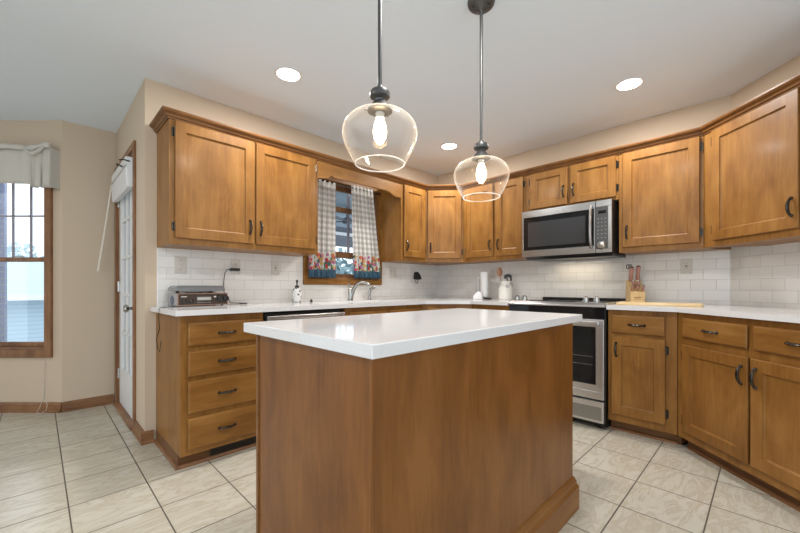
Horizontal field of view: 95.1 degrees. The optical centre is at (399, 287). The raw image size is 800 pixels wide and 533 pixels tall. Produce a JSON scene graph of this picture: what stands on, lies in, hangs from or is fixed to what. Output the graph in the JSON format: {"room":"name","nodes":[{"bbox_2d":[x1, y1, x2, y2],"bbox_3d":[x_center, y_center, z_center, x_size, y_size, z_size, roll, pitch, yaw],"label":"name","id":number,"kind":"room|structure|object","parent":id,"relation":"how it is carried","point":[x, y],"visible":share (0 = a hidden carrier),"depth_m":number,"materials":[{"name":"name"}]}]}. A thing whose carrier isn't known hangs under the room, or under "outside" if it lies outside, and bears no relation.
{"room":"kitchen","nodes":[
{"label":"kitchen","id":0,"kind":"room"},
{"bbox_2d":[0,120,61,401],"bbox_3d":[-3.488,-0.176,3.134,1.320,2.440,0.140,0,0,0],"label":"wall","id":1,"kind":"structure","parent":0,"point":[21,379],"depth_m":3.06,"materials":[{"name":"beige paint"}]},
{"bbox_2d":[0,184,52,357],"bbox_3d":[-3.423,-0.231,3.121,1.044,1.634,0.166,0,0,0],"label":"window","id":2,"kind":"structure","parent":1,"relation":"in","point":[44,349],"depth_m":3.05,"materials":[{"name":"brown wood"}]},
{"bbox_2d":[0,142,59,189],"bbox_3d":[-3.408,-0.997,2.998,1.126,0.371,0.133,0,0,0],"label":"fabric valance","id":3,"kind":"object","parent":1,"relation":"attached to","point":[37,166],"visible":1,"depth_m":2.98,"materials":[{"name":"grey fabric"}]},
{"bbox_2d":[0,402,61,412],"bbox_3d":[-3.489,1.003,3.052,1.320,0.082,0.024,0,0,0],"label":"baseboard","id":4,"kind":"structure","parent":1,"relation":"attached to","point":[5,407],"depth_m":3.05,"materials":[{"name":"brown wood"}]},
{"bbox_2d":[36,361,47,413],"bbox_3d":[-2.959,0.831,3.027,0.074,0.422,0.048,0,0,26],"label":"cable","id":5,"kind":"object","parent":1,"relation":"attached to","point":[44,361],"visible":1,"depth_m":3.06,"materials":[{"name":"grey plastic"}]},
{"bbox_2d":[62,120,116,401],"bbox_3d":[-2.691,-0.176,3.280,0.503,2.440,0.116,0,0,-45],"label":"wall","id":6,"kind":"structure","parent":0,"point":[89,154],"depth_m":3.17,"materials":[{"name":"beige paint"}]},
{"bbox_2d":[62,394,113,412],"bbox_3d":[-2.699,1.003,3.173,0.340,0.082,0.024,0,0,-45],"label":"baseboard","id":7,"kind":"structure","parent":6,"relation":"attached to","point":[67,406],"depth_m":3.16,"materials":[{"name":"brown wood"}]},
{"bbox_2d":[117,86,140,425],"bbox_3d":[-2.132,-0.176,2.974,0.141,2.440,1.080,0,0,-45],"label":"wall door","id":8,"kind":"structure","parent":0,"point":[129,130],"depth_m":2.62,"materials":[{"name":"beige paint"}]},
{"bbox_2d":[97,156,131,271],"bbox_3d":[-2.302,-0.555,2.951,0.153,0.841,0.777,0,0,-45],"label":"roller blind","id":9,"kind":"object","parent":8,"relation":"attached to","point":[121,179],"visible":0.87,"depth_m":2.92,"materials":[{"name":"white fabric"}]},
{"bbox_2d":[113,140,135,429],"bbox_3d":[-2.205,-0.010,3.006,0.198,2.108,0.916,0,0,-45],"label":"door","id":10,"kind":"structure","parent":8,"relation":"attached to","point":[125,209],"depth_m":3.07,"materials":[{"name":"white wood"}]},
{"bbox_2d":[132,420,143,442],"bbox_3d":[-1.817,1.003,2.539,0.024,0.082,0.300,0,0,-45],"label":"baseboard","id":11,"kind":"structure","parent":8,"relation":"attached to","point":[137,429],"depth_m":2.55,"materials":[{"name":"brown wood"}]},
{"bbox_2d":[141,78,437,438],"bbox_3d":[-0.613,-0.176,3.622,3.211,2.440,0.140,0,0,-45],"label":"wall","id":12,"kind":"structure","parent":0,"point":[154,95],"depth_m":2.52,"materials":[{"name":"beige paint"}]},
{"bbox_2d":[140,430,153,445],"bbox_3d":[-1.686,1.003,2.441,0.072,0.082,0.024,0,0,-45],"label":"baseboard","id":13,"kind":"structure","parent":12,"relation":"attached to","point":[146,437],"depth_m":2.44,"materials":[{"name":"brown wood"}]},
{"bbox_2d":[157,248,157,305],"bbox_3d":[-1.649,-0.068,2.488,0.006,0.395,0.010,0,0,-45],"label":"trim","id":14,"kind":"structure","parent":12,"relation":"attached to","point":[157,248],"depth_m":2.48,"materials":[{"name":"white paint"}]},
{"bbox_2d":[175,257,185,272],"bbox_3d":[-1.544,-0.156,2.575,0.072,0.116,0.018,0,0,-45],"label":"light switch","id":15,"kind":"object","parent":12,"relation":"attached to","point":[180,262],"visible":1,"depth_m":2.58,"materials":[{"name":"grey plastic"}]},
{"bbox_2d":[231,259,239,274],"bbox_3d":[-1.278,-0.156,2.845,0.072,0.116,0.008,0,0,-45],"label":"wall outlet","id":16,"kind":"object","parent":12,"relation":"attached to","point":[234,263],"visible":0.83,"depth_m":2.84,"materials":[{"name":"grey plastic"}]},
{"bbox_2d":[157,118,317,256],"bbox_3d":[-1.147,-0.677,2.730,1.060,0.815,0.371,0,0,-45],"label":"upper cabinet","id":17,"kind":"object","parent":12,"relation":"attached to","point":[217,191],"visible":0.98,"depth_m":2.52,"materials":[{"name":"brown wood"}]},
{"bbox_2d":[318,160,400,197],"bbox_3d":[-0.339,-0.991,3.356,0.965,0.187,0.019,0,0,-45],"label":"window valance","id":18,"kind":"object","parent":17,"relation":"attached to","point":[325,170],"visible":0.77,"depth_m":3.30,"materials":[{"name":"brown wood"}]},
{"bbox_2d":[149,73,799,190],"bbox_3d":[0.415,-1.069,2.907,3.916,0.050,2.158,0,0,12],"label":"crown molding","id":19,"kind":"structure","parent":17,"relation":"attached to","point":[164,113],"depth_m":2.67,"materials":[{"name":"brown wood"}]},
{"bbox_2d":[271,261,278,274],"bbox_3d":[-1.046,-0.161,3.073,0.072,0.116,0.010,0,0,-45],"label":"wall outlet","id":20,"kind":"object","parent":12,"relation":"attached to","point":[274,264],"visible":1,"depth_m":3.07,"materials":[{"name":"grey plastic"}]},
{"bbox_2d":[158,248,437,305],"bbox_3d":[-0.587,-0.083,3.543,2.990,0.425,0.008,0,0,-45],"label":"backsplash","id":21,"kind":"structure","parent":12,"relation":"attached to","point":[255,283],"depth_m":3.01,"materials":[{"name":"white tile"}]},
{"bbox_2d":[303,176,381,284],"bbox_3d":[-0.581,-0.542,3.635,0.933,1.038,0.166,0,0,-45],"label":"window","id":22,"kind":"structure","parent":12,"relation":"in","point":[341,279],"depth_m":3.69,"materials":[{"name":"brown wood"}]},
{"bbox_2d":[318,179,380,194],"bbox_3d":[-0.531,-0.974,3.534,0.896,0.024,0.048,0,0,-45],"label":"curtain rod","id":23,"kind":"object","parent":22,"relation":"attached to","point":[318,179],"visible":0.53,"depth_m":3.56,"materials":[{"name":"brown metal"}]},
{"bbox_2d":[309,179,335,277],"bbox_3d":[-0.707,-0.533,3.343,0.288,0.889,0.035,0,0,-45],"label":"window curtain","id":24,"kind":"object","parent":23,"relation":"hanging from","point":[322,264],"visible":0.72,"depth_m":3.38,"materials":[{"name":"fabric"}]},
{"bbox_2d":[351,185,380,278],"bbox_3d":[-0.335,-0.545,3.712,0.387,0.912,0.035,0,0,-45],"label":"window curtain","id":25,"kind":"object","parent":23,"relation":"hanging from","point":[366,263],"visible":1,"depth_m":3.69,"materials":[{"name":"fabric"}]},
{"bbox_2d":[389,268,396,277],"bbox_3d":[-0.075,-0.156,4.032,0.115,0.116,0.018,0,0,-45],"label":"wall outlet","id":26,"kind":"object","parent":12,"relation":"attached to","point":[392,271],"visible":1,"depth_m":4.03,"materials":[{"name":"grey plastic"}]},
{"bbox_2d":[382,184,425,262],"bbox_3d":[0.053,-0.677,3.915,0.374,0.815,0.363,0,0,-45],"label":"upper cabinet","id":27,"kind":"object","parent":12,"relation":"attached to","point":[403,218],"visible":0.94,"depth_m":3.80,"materials":[{"name":"brown wood"}]},
{"bbox_2d":[414,272,421,282],"bbox_3d":[0.205,-0.112,4.291,0.104,0.138,0.045,0,0,-45],"label":"plug","id":28,"kind":"object","parent":12,"relation":"attached to","point":[417,276],"visible":1,"depth_m":4.26,"materials":[{"name":"black plastic"}]},
{"bbox_2d":[405,190,476,265],"bbox_3d":[0.478,-0.677,4.162,0.587,0.815,0.612,0,0,-45],"label":"upper cabinet","id":29,"kind":"object","parent":12,"relation":"attached to","point":[444,208],"visible":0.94,"depth_m":3.93,"materials":[{"name":"brown wood"}]},
{"bbox_2d":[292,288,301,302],"bbox_3d":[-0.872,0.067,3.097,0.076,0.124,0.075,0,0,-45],"label":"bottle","id":30,"kind":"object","parent":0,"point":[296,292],"depth_m":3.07,"materials":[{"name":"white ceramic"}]},
{"bbox_2d":[0,0,799,175],"bbox_3d":[-0.711,-1.426,0.961,7.300,0.060,8.900,0,0,-45],"label":"ceiling","id":31,"kind":"structure","parent":0,"point":[552,69],"depth_m":2.25,"materials":[{"name":"white paint"}]},
{"bbox_2d":[274,67,301,81],"bbox_3d":[-0.732,-1.393,2.399,0.176,0.006,0.176,0,0,-45],"label":"recessed light","id":32,"kind":"object","parent":31,"relation":"in","point":[288,74],"visible":1,"depth_m":2.40,"materials":[{"name":"white paint"}]},
{"bbox_2d":[342,0,416,171],"bbox_3d":[-0.071,-0.915,1.302,0.266,0.959,0.266,0,0,-45],"label":"pendant light","id":33,"kind":"object","parent":31,"relation":"hanging from","point":[379,108],"visible":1,"depth_m":1.29,"materials":[{"name":"grey"}]},
{"bbox_2d":[375,111,383,118],"bbox_3d":[-0.071,-0.613,1.302,0.032,0.025,0.032,0,0,-45],"label":"bulb socket","id":34,"kind":"object","parent":33,"relation":"attached to","point":[378,114],"depth_m":1.29,"materials":[{"name":"grey plastic"}]},
{"bbox_2d":[440,143,457,149],"bbox_3d":[0.487,-1.393,3.620,0.176,0.006,0.176,0,0,-45],"label":"recessed light","id":35,"kind":"object","parent":31,"relation":"in","point":[447,146],"visible":1,"depth_m":3.62,"materials":[{"name":"white paint"}]},
{"bbox_2d":[454,0,509,201],"bbox_3d":[0.396,-0.915,1.786,0.266,0.959,0.266,0,0,-45],"label":"pendant light","id":36,"kind":"object","parent":31,"relation":"hanging from","point":[478,7],"visible":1,"depth_m":1.78,"materials":[{"name":"grey"}]},
{"bbox_2d":[478,159,484,163],"bbox_3d":[0.396,-0.613,1.786,0.032,0.025,0.032,0,0,-45],"label":"bulb socket","id":37,"kind":"object","parent":36,"relation":"attached to","point":[480,161],"depth_m":1.77,"materials":[{"name":"grey plastic"}]},
{"bbox_2d":[615,77,644,90],"bbox_3d":[1.575,-1.393,2.513,0.176,0.006,0.176,0,0,-45],"label":"recessed light","id":38,"kind":"object","parent":31,"relation":"in","point":[628,84],"visible":1,"depth_m":2.51,"materials":[{"name":"white paint"}]},
{"bbox_2d":[0,404,799,532],"bbox_3d":[-0.957,1.069,1.209,7.300,0.050,9.600,0,0,-45],"label":"floor","id":39,"kind":"structure","parent":0,"point":[85,470],"depth_m":1.90,"materials":[{"name":"beige tile"}]},
{"bbox_2d":[154,312,262,470],"bbox_3d":[-1.266,0.603,2.422,0.498,0.882,0.639,0,0,-45],"label":"base cabinet","id":40,"kind":"object","parent":39,"relation":"on","point":[206,364],"visible":0.91,"depth_m":2.20,"materials":[{"name":"brown wood"}]},
{"bbox_2d":[210,436,255,455],"bbox_3d":[-1.045,1.000,2.323,0.300,0.048,0.013,0,0,-45],"label":"vent grille","id":41,"kind":"object","parent":40,"relation":"attached to","point":[227,449],"depth_m":2.31,"materials":[{"name":"brown metal"}]},
{"bbox_2d":[263,309,344,320],"bbox_3d":[-0.855,0.610,2.827,0.635,0.867,0.598,0,0,-45],"label":"dishwasher","id":42,"kind":"object","parent":39,"relation":"on","point":[318,313],"visible":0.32,"depth_m":2.61,"materials":[{"name":"silver metal"}]},
{"bbox_2d":[336,304,421,315],"bbox_3d":[-0.302,0.603,3.377,0.905,0.882,0.636,0,0,-45],"label":"base cabinet","id":43,"kind":"object","parent":39,"relation":"on","point":[399,308],"visible":0.04,"depth_m":3.13,"materials":[{"name":"brown wood"}]},
{"bbox_2d":[256,323,578,532],"bbox_3d":[0.164,0.603,1.502,1.289,0.882,0.640,0,0,-45],"label":"kitchen island","id":44,"kind":"object","parent":39,"relation":"on","point":[474,436],"visible":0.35,"depth_m":1.10,"materials":[{"name":"brown wood"}]},
{"bbox_2d":[244,308,581,359],"bbox_3d":[0.148,0.144,1.516,1.295,0.034,0.710,0,0,-45],"label":"island countertop","id":45,"kind":"structure","parent":44,"relation":"on","point":[369,336],"depth_m":1.18,"materials":[{"name":"white stone"}]},
{"bbox_2d":[422,304,472,310],"bbox_3d":[0.450,0.603,3.920,0.917,0.882,0.919,0,0,-45],"label":"base cabinet","id":46,"kind":"object","parent":39,"relation":"on","point":[424,306],"visible":0.05,"depth_m":3.51,"materials":[{"name":"brown wood"}]},
{"bbox_2d":[473,304,508,310],"bbox_3d":[1.028,0.603,3.562,0.651,0.882,0.392,0,0,-45],"label":"base cabinet","id":47,"kind":"object","parent":39,"relation":"on","point":[475,306],"visible":0.04,"depth_m":3.35,"materials":[{"name":"brown wood"}]},
{"bbox_2d":[150,297,513,315],"bbox_3d":[-0.138,0.145,3.054,3.025,0.032,1.317,0,0,-45],"label":"countertop","id":48,"kind":"structure","parent":47,"relation":"on","point":[192,310],"depth_m":2.73,"materials":[{"name":"white stone"}]},
{"bbox_2d":[156,306,174,351],"bbox_3d":[-1.499,0.270,2.346,0.076,0.293,0.184,0,0,10],"label":"wire","id":49,"kind":"object","parent":48,"relation":"hanging from","point":[170,306],"visible":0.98,"depth_m":2.29,"materials":[{"name":"brown metal"}]},
{"bbox_2d":[167,286,228,306],"bbox_3d":[-1.407,0.059,2.562,0.186,0.140,0.340,0,0,39],"label":"record player","id":50,"kind":"object","parent":48,"relation":"on","point":[187,298],"visible":0.98,"depth_m":2.49},
{"bbox_2d":[170,296,173,304],"bbox_3d":[-1.515,0.087,2.433,0.060,0.060,0.003,0,0,39],"label":"speaker grille","id":51,"kind":"object","parent":50,"relation":"attached to","point":[171,298],"depth_m":2.43,"materials":[{"name":"silver metal"}]},
{"bbox_2d":[223,268,246,303],"bbox_3d":[-1.231,-0.010,2.787,0.186,0.271,0.116,0,0,17],"label":"power cord","id":52,"kind":"object","parent":48,"relation":"on","point":[230,269],"visible":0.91,"depth_m":2.79,"materials":[{"name":"black plastic"}]},
{"bbox_2d":[292,280,301,302],"bbox_3d":[-0.871,0.033,3.095,0.076,0.192,0.079,0,0,-45],"label":"soap dispenser","id":53,"kind":"object","parent":48,"relation":"on","point":[296,292],"visible":1,"depth_m":3.07,"materials":[{"name":"white ceramic"}]},
{"bbox_2d":[348,281,369,300],"bbox_3d":[-0.400,0.033,3.547,0.223,0.192,0.059,0,0,0],"label":"faucet","id":54,"kind":"object","parent":48,"relation":"on","point":[351,291],"visible":1,"depth_m":3.53,"materials":[{"name":"silver metal"}]},
{"bbox_2d":[367,286,374,299],"bbox_3d":[-0.292,0.060,3.720,0.083,0.138,0.043,0,0,-10],"label":"sprayer","id":55,"kind":"object","parent":48,"relation":"on","point":[373,287],"visible":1,"depth_m":3.71,"materials":[{"name":"silver metal"}]},
{"bbox_2d":[473,272,491,298],"bbox_3d":[0.874,-0.016,3.921,0.212,0.290,0.156,0,0,0],"label":"paper towel holder","id":56,"kind":"object","parent":48,"relation":"on","point":[483,281],"visible":0.95,"depth_m":3.88,"materials":[{"name":"white plastic"}]},
{"bbox_2d":[497,281,512,299],"bbox_3d":[1.078,0.033,3.743,0.134,0.192,0.133,0,0,-36],"label":"jug","id":57,"kind":"object","parent":48,"relation":"on","point":[505,288],"visible":0.99,"depth_m":3.69,"materials":[{"name":"white ceramic"}]},
{"bbox_2d":[497,267,502,280],"bbox_3d":[1.028,-0.051,3.739,0.077,0.302,0.020,0,0,-4],"label":"wooden spoon","id":58,"kind":"object","parent":57,"relation":"in","point":[499,270],"visible":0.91,"depth_m":3.73,"materials":[{"name":"brown wood"}]},
{"bbox_2d":[504,274,511,280],"bbox_3d":[1.105,-0.018,3.741,0.079,0.235,0.024,0,0,0],"label":"spatula","id":59,"kind":"object","parent":57,"relation":"in","point":[506,275],"visible":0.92,"depth_m":3.73,"materials":[{"name":"black plastic"}]},
{"bbox_2d":[508,295,625,427],"bbox_3d":[1.417,0.557,3.120,0.662,0.973,0.765,0,0,-45],"label":"range","id":60,"kind":"object","parent":39,"relation":"on","point":[590,335],"visible":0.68,"depth_m":2.73,"materials":[{"name":"silver metal"}]},
{"bbox_2d":[520,298,624,302],"bbox_3d":[1.469,0.114,3.171,0.485,0.005,0.725,0,0,-45],"label":"cooktop","id":61,"kind":"object","parent":60,"relation":"in","point":[603,300],"depth_m":3.11,"materials":[{"name":"black glass"}]},
{"bbox_2d":[608,309,687,444],"bbox_3d":[1.940,0.603,2.643,0.651,0.882,0.634,0,0,-45],"label":"base cabinet","id":62,"kind":"object","parent":39,"relation":"on","point":[642,345],"visible":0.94,"depth_m":2.52,"materials":[{"name":"brown wood"}]},
{"bbox_2d":[678,312,799,511],"bbox_3d":[2.072,0.603,1.882,0.631,0.882,0.999,0,0,0],"label":"base cabinet","id":63,"kind":"object","parent":39,"relation":"on","point":[739,378],"visible":1,"depth_m":1.91,"materials":[{"name":"brown wood"}]},
{"bbox_2d":[606,304,799,322],"bbox_3d":[1.942,0.145,2.214,0.908,0.032,1.767,0,0,0],"label":"countertop","id":64,"kind":"structure","parent":63,"relation":"on","point":[792,315],"depth_m":2.12,"materials":[{"name":"white stone"}]},
{"bbox_2d":[626,280,644,301],"bbox_3d":[1.890,0.034,2.940,0.100,0.189,0.141,0,0,17],"label":"knife block","id":65,"kind":"object","parent":64,"relation":"on","point":[631,296],"visible":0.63,"depth_m":2.89,"materials":[{"name":"brown wood"}]},
{"bbox_2d":[628,266,633,281],"bbox_3d":[1.873,-0.083,2.964,0.032,0.171,0.059,0,0,17],"label":"kitchen knife","id":66,"kind":"object","parent":65,"relation":"in","point":[631,269],"visible":0.94,"depth_m":2.95,"materials":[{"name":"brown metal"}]},
{"bbox_2d":[635,265,640,279],"bbox_3d":[1.923,-0.091,2.957,0.032,0.171,0.059,0,0,17],"label":"kitchen knife","id":67,"kind":"object","parent":65,"relation":"in","point":[638,267],"visible":0.89,"depth_m":2.94,"materials":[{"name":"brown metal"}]},
{"bbox_2d":[616,302,703,306],"bbox_3d":[1.861,0.121,2.636,0.500,0.016,0.260,0,0,39],"label":"cutting board","id":68,"kind":"object","parent":64,"relation":"on","point":[617,303],"visible":1,"depth_m":2.54,"materials":[{"name":"brown wood"}]},
{"bbox_2d":[438,95,730,184],"bbox_3d":[1.486,-0.176,3.676,0.140,2.440,2.740,0,0,-45],"label":"wall","id":69,"kind":"structure","parent":0,"point":[694,116],"depth_m":3.23,"materials":[{"name":"beige paint"}]},
{"bbox_2d":[490,269,495,278],"bbox_3d":[1.026,-0.146,4.022,0.008,0.116,0.072,0,0,-45],"label":"wall outlet","id":70,"kind":"object","parent":69,"relation":"attached to","point":[492,271],"visible":1,"depth_m":4.02,"materials":[{"name":"grey plastic"}]},
{"bbox_2d":[464,176,527,262],"bbox_3d":[1.023,-0.677,3.771,0.361,0.815,0.708,0,0,-45],"label":"upper cabinet","id":71,"kind":"object","parent":69,"relation":"attached to","point":[492,229],"visible":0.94,"depth_m":3.66,"materials":[{"name":"brown wood"}]},
{"bbox_2d":[526,155,618,211],"bbox_3d":[1.544,-0.888,3.246,0.361,0.394,0.768,0,0,-45],"label":"upper cabinet","id":72,"kind":"object","parent":69,"relation":"attached to","point":[595,180],"visible":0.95,"depth_m":3.10,"materials":[{"name":"brown wood"}]},
{"bbox_2d":[522,199,625,261],"bbox_3d":[1.504,-0.464,3.211,0.466,0.438,0.735,0,0,-45],"label":"microwave","id":73,"kind":"object","parent":72,"relation":"attached to","point":[588,230],"visible":1,"depth_m":3.04,"materials":[{"name":"silver metal"}]},
{"bbox_2d":[438,250,729,304],"bbox_3d":[1.434,-0.283,3.624,0.008,0.825,2.740,0,0,-45],"label":"backsplash","id":74,"kind":"structure","parent":69,"relation":"attached to","point":[662,278],"depth_m":3.24,"materials":[{"name":"white tile"}]},
{"bbox_2d":[619,135,730,254],"bbox_3d":[2.041,-0.677,2.745,0.361,0.815,0.639,0,0,-45],"label":"upper cabinet","id":75,"kind":"object","parent":69,"relation":"attached to","point":[661,187],"visible":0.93,"depth_m":2.67,"materials":[{"name":"brown wood"}]},
{"bbox_2d":[681,259,691,273],"bbox_3d":[2.212,-0.161,2.825,0.010,0.116,0.072,0,0,-45],"label":"wall outlet","id":76,"kind":"object","parent":69,"relation":"attached to","point":[686,264],"visible":1,"depth_m":2.82,"materials":[{"name":"grey plastic"}]},
{"bbox_2d":[684,262,688,270],"bbox_3d":[2.211,-0.161,2.824,0.003,0.066,0.034,0,0,-45],"label":"socket","id":77,"kind":"object","parent":76,"relation":"attached to","point":[686,264],"depth_m":2.82,"materials":[{"name":"grey plastic"}]},
{"bbox_2d":[731,55,799,109],"bbox_3d":[2.459,-0.176,1.947,0.120,2.440,1.414,0,0,0],"label":"wall","id":78,"kind":"structure","parent":0,"point":[791,68],"depth_m":2.39,"materials":[{"name":"beige paint"}]},
{"bbox_2d":[704,87,799,247],"bbox_3d":[2.212,-0.677,1.981,0.353,0.815,1.059,0,0,0],"label":"upper cabinet","id":79,"kind":"object","parent":78,"relation":"attached to","point":[752,160],"visible":0.98,"depth_m":2.15,"materials":[{"name":"brown wood"}]},
{"bbox_2d":[730,242,799,308],"bbox_3d":[2.395,-0.083,2.054,0.008,0.425,1.200,0,0,0],"label":"backsplash","id":80,"kind":"structure","parent":78,"relation":"attached to","point":[760,276],"depth_m":2.39,"materials":[{"name":"white tile"}]},
{"label":"outside","id":81,"kind":"structure","parent":0,"visible":0},
{"bbox_2d":[0,183,6,341],"bbox_3d":[-4.665,0.744,3.728,0.885,5.800,0.500,0,0,-45],"label":"brick chimney","id":82,"kind":"object","parent":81,"point":[3,186],"visible":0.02,"depth_m":3.86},
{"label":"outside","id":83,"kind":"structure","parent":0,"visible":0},
{"bbox_3d":[-17.570,3.694,20.859,55.000,0.100,41.500,0,0,-45],"label":"ground","id":84,"kind":"structure","parent":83,"visible":0},
{"bbox_2d":[7,256,43,341],"bbox_3d":[-13.860,1.269,12.862,15.600,4.750,9.080,0,0,-45],"label":"house","id":85,"kind":"structure","parent":84,"relation":"on","point":[25,280],"depth_m":10.54,"materials":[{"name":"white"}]},
{"bbox_2d":[7,241,43,256],"bbox_3d":[-21.397,0.432,19.485,4.850,6.432,4.951,0,0,-45],"label":"tree","id":86,"kind":"object","parent":84,"relation":"on","point":[26,246],"visible":0.12,"depth_m":19.65,"materials":[{"name":"grey plant"}]},
{"bbox_2d":[336,192,352,247],"bbox_3d":[-0.407,1.144,6.404,6.800,5.000,3.400,0,0,-45],"label":"porch","id":87,"kind":"object","parent":84,"relation":"on","point":[341,198],"visible":0.02,"depth_m":7.63,"materials":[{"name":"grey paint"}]},
{"bbox_2d":[336,206,351,224],"bbox_3d":[-0.834,-1.134,5.769,0.962,0.277,0.962,0,0,-23],"label":"ceiling fan","id":88,"kind":"object","parent":87,"relation":"hanging from","point":[344,221],"visible":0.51,"depth_m":5.71,"materials":[{"name":"grey"}]},
{"bbox_2d":[336,247,353,273],"bbox_3d":[-1.828,1.299,9.869,3.526,4.699,3.521,0,0,-45],"label":"tree","id":89,"kind":"object","parent":84,"relation":"on","point":[343,270],"visible":0.02,"depth_m":9.51,"materials":[{"name":"grey plant"}]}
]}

